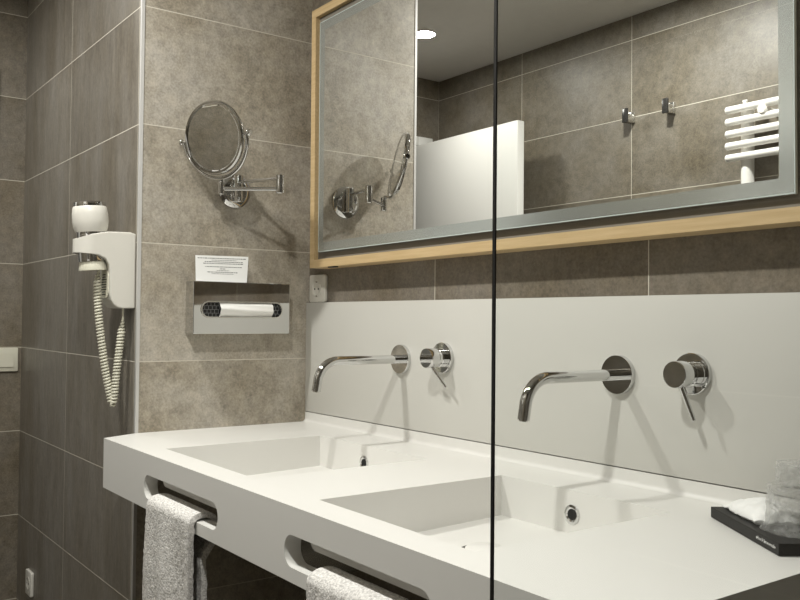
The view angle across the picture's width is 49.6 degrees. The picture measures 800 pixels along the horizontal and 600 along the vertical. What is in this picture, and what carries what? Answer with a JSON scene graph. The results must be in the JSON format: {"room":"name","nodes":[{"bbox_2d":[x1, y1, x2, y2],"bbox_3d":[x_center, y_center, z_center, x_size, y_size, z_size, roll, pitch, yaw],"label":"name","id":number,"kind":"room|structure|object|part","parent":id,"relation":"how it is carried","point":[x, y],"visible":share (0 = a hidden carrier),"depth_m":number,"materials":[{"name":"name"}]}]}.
{"room":"hotel bathroom","nodes":[
{"label":"hotel bathroom","id":0,"kind":"room"},
{"bbox_2d":[0,0,27,599],"bbox_3d":[-1.821,0.044,2.856,1.054,2.358,0.100,2,-2,-36],"label":"wall","id":1,"kind":"structure","parent":0,"point":[13,13],"depth_m":3.11,"materials":[{"name":"tile"}]},
{"bbox_2d":[0,348,17,371],"bbox_3d":[-1.406,0.213,3.088,0.080,0.084,0.013,2,-2,-36],"label":"light switch","id":2,"kind":"object","parent":1,"relation":"attached to","point":[8,356],"visible":1,"depth_m":3.09,"materials":[{"name":"beige plastic"}]},
{"bbox_2d":[16,0,140,599],"bbox_3d":[-1.002,0.048,2.718,0.100,2.358,1.294,2,-2,-36],"label":"wall","id":3,"kind":"structure","parent":0,"point":[82,135],"depth_m":2.62,"materials":[{"name":"tile"}]},
{"bbox_2d":[25,568,33,597],"bbox_3d":[-1.259,0.961,2.939,0.012,0.082,0.072,2,-2,-36],"label":"power socket","id":4,"kind":"object","parent":3,"relation":"attached to","point":[29,578],"visible":1,"depth_m":2.92,"materials":[{"name":"white plastic"}]},
{"bbox_2d":[72,231,135,308],"bbox_3d":[-0.748,-0.075,2.172,0.143,0.192,0.080,2,-2,-36],"label":"holder","id":5,"kind":"object","parent":3,"relation":"attached to","point":[118,249],"visible":0.85,"depth_m":2.16,"materials":[{"name":"white plastic"}]},
{"bbox_2d":[72,201,124,406],"bbox_3d":[-0.756,0.011,2.165,0.132,0.514,0.086,2,-2,-36],"label":"hair dryer","id":6,"kind":"object","parent":5,"relation":"in","point":[88,217],"visible":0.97,"depth_m":2.15,"materials":[{"name":"white plastic"}]},
{"bbox_3d":[-0.731,0.091,2.173,0.079,0.354,0.023,1,-1,-21],"label":"coiled cord","id":7,"kind":"part","parent":6,"relation":"part of","materials":[{"name":"beige plastic"}]},
{"bbox_3d":[-0.743,-0.040,2.175,0.002,0.070,0.060,2,-2,-36],"label":"vent panel","id":8,"kind":"part","parent":5,"relation":"part of","materials":[{"name":"beige plastic"}]},
{"bbox_2d":[131,0,144,599],"bbox_3d":[-0.658,0.039,2.171,0.008,2.358,0.010,2,-2,-36],"label":"trim","id":9,"kind":"structure","parent":3,"relation":"attached to","point":[142,25],"depth_m":2.17,"materials":[{"name":"silver metal"}]},
{"bbox_2d":[136,0,312,599],"bbox_3d":[-0.488,0.045,2.355,0.496,2.358,0.100,2,-2,-36],"label":"wall","id":10,"kind":"structure","parent":0,"point":[254,57],"depth_m":2.31,"materials":[{"name":"tile"}]},
{"bbox_2d":[179,100,283,208],"bbox_3d":[-0.425,-0.373,2.207,0.217,0.249,0.222,2,-2,-36],"label":"mirror","id":11,"kind":"object","parent":10,"relation":"attached to","point":[216,138],"visible":1,"depth_m":2.18,"materials":[{"name":"silver metal"}]},
{"bbox_3d":[-0.458,-0.289,2.213,0.017,0.040,0.017,2,-2,-36],"label":"head post","id":12,"kind":"part","parent":11,"relation":"part of","materials":[{"name":"silver metal"}]},
{"bbox_3d":[-0.377,-0.410,2.123,0.026,0.017,0.017,0,-2,29],"label":"pivot knob","id":13,"kind":"part","parent":11,"relation":"part of","materials":[{"name":"silver metal"}]},
{"bbox_3d":[-0.382,-0.284,2.209,0.142,0.010,0.010,0,-1,3],"label":"arm","id":14,"kind":"part","parent":11,"relation":"part of","materials":[{"name":"silver metal"}]},
{"bbox_3d":[-0.369,-0.312,2.257,0.153,0.015,0.010,-1,-2,40],"label":"arm","id":15,"kind":"part","parent":11,"relation":"part of","materials":[{"name":"silver metal"}]},
{"bbox_2d":[185,281,289,333],"bbox_3d":[-0.426,0.022,2.301,0.278,0.136,0.060,2,-2,-36],"label":"dispenser","id":16,"kind":"object","parent":10,"relation":"attached to","point":[212,307],"visible":1,"depth_m":2.27,"materials":[{"name":"silver metal"}]},
{"bbox_2d":[195,255,247,282],"bbox_3d":[-0.469,-0.083,2.288,0.153,0.071,0.010,2,-2,-36],"label":"card","id":17,"kind":"object","parent":16,"relation":"on","point":[208,268],"visible":1,"depth_m":2.29,"materials":[{"name":"white paper"}]},
{"bbox_2d":[309,0,799,599],"bbox_3d":[0.627,0.032,1.345,0.100,2.358,2.850,2,-2,-36],"label":"wall","id":18,"kind":"structure","parent":0,"point":[765,260],"depth_m":1.61,"materials":[{"name":"tile"}]},
{"bbox_2d":[309,274,327,301],"bbox_3d":[-0.228,-0.032,2.412,0.012,0.076,0.082,2,-2,-36],"label":"power socket","id":19,"kind":"object","parent":18,"relation":"attached to","point":[318,283],"visible":1,"depth_m":2.40,"materials":[{"name":"white plastic"}]},
{"bbox_2d":[103,411,799,599],"bbox_3d":[-0.024,0.405,1.634,0.588,0.212,1.600,2,-2,-36],"label":"countertop","id":20,"kind":"structure","parent":18,"relation":"attached to","point":[407,509],"depth_m":1.45,"materials":[{"name":"white stone"}]},
{"bbox_2d":[142,493,216,599],"bbox_3d":[-0.441,0.596,1.711,0.084,0.389,0.234,2,-2,-36],"label":"hand towel","id":21,"kind":"object","parent":20,"relation":"hanging from","point":[174,557],"visible":0.98,"depth_m":1.67,"materials":[{"name":"fabric"}]},
{"bbox_2d":[306,566,408,599],"bbox_3d":[-0.049,0.588,1.183,0.081,0.388,0.244,2,-2,-36],"label":"hand towel","id":22,"kind":"object","parent":20,"relation":"hanging from","point":[326,582],"visible":1,"depth_m":1.21,"materials":[{"name":"fabric"}]},
{"bbox_2d":[711,507,799,555],"bbox_3d":[0.515,0.313,1.180,0.100,0.016,0.214,1,-1,-2],"label":"tray","id":23,"kind":"object","parent":20,"relation":"on","point":[782,540],"visible":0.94,"depth_m":1.14,"materials":[{"name":"black plastic"}]},
{"bbox_2d":[722,497,799,524],"bbox_3d":[0.516,0.293,1.221,0.083,0.025,0.113,1,-1,-2],"label":"packet","id":24,"kind":"object","parent":23,"relation":"on","point":[753,509],"visible":1,"depth_m":1.19,"materials":[{"name":"white paper"}]},
{"bbox_2d":[305,292,799,498],"bbox_3d":[0.216,0.150,1.805,0.010,0.306,1.618,2,-2,-36],"label":"backsplash","id":25,"kind":"structure","parent":18,"relation":"attached to","point":[746,427],"depth_m":1.61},
{"bbox_2d":[312,345,410,392],"bbox_3d":[-0.095,0.158,2.009,0.249,0.106,0.070,2,-2,-36],"label":"spout","id":26,"kind":"object","parent":25,"relation":"attached to","point":[400,357],"visible":1,"depth_m":2.02,"materials":[{"name":"silver metal"}]},
{"bbox_2d":[420,342,453,387],"bbox_3d":[0.081,0.145,1.936,0.053,0.100,0.077,2,-2,-36],"label":"mixer tap","id":27,"kind":"object","parent":25,"relation":"attached to","point":[440,358],"visible":1,"depth_m":1.93,"materials":[{"name":"silver metal"}]},
{"bbox_3d":[0.086,0.170,1.917,0.043,0.050,0.008,0,-2,33],"label":"lever","id":28,"kind":"part","parent":27,"relation":"part of","materials":[{"name":"silver metal"}]},
{"bbox_2d":[517,355,634,421],"bbox_3d":[0.294,0.149,1.481,0.249,0.106,0.070,2,-2,-36],"label":"spout","id":29,"kind":"object","parent":25,"relation":"attached to","point":[617,373],"visible":1,"depth_m":1.50,"materials":[{"name":"silver metal"}]},
{"bbox_2d":[663,353,711,421],"bbox_3d":[0.465,0.142,1.416,0.053,0.109,0.069,2,-2,-36],"label":"mixer tap","id":30,"kind":"object","parent":25,"relation":"attached to","point":[691,373],"visible":1,"depth_m":1.40,"materials":[{"name":"silver metal"}]},
{"bbox_3d":[0.464,0.167,1.398,0.027,0.058,0.008,0,-2,36],"label":"lever","id":31,"kind":"part","parent":30,"relation":"part of","materials":[{"name":"silver metal"}]},
{"bbox_2d":[310,0,799,268],"bbox_3d":[0.201,-0.449,1.805,0.060,0.714,1.418,2,-2,-36],"label":"vanity mirror","id":32,"kind":"object","parent":18,"relation":"attached to","point":[618,121],"visible":0.99,"depth_m":1.64,"materials":[{"name":"clear mirror"}]},
{"bbox_3d":[-0.760,1.258,1.792,1.750,0.100,5.250,2,-2,-36],"label":"floor","id":33,"kind":"structure","parent":0,"visible":0},
{"bbox_2d":[490,0,497,599],"bbox_3d":[0.390,0.098,0.916,0.787,2.200,0.014,2,-2,-36],"label":"screen","id":34,"kind":"object","parent":33,"relation":"on","point":[495,74],"visible":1,"depth_m":0.68,"materials":[{"name":"clear glass"}]}
]}

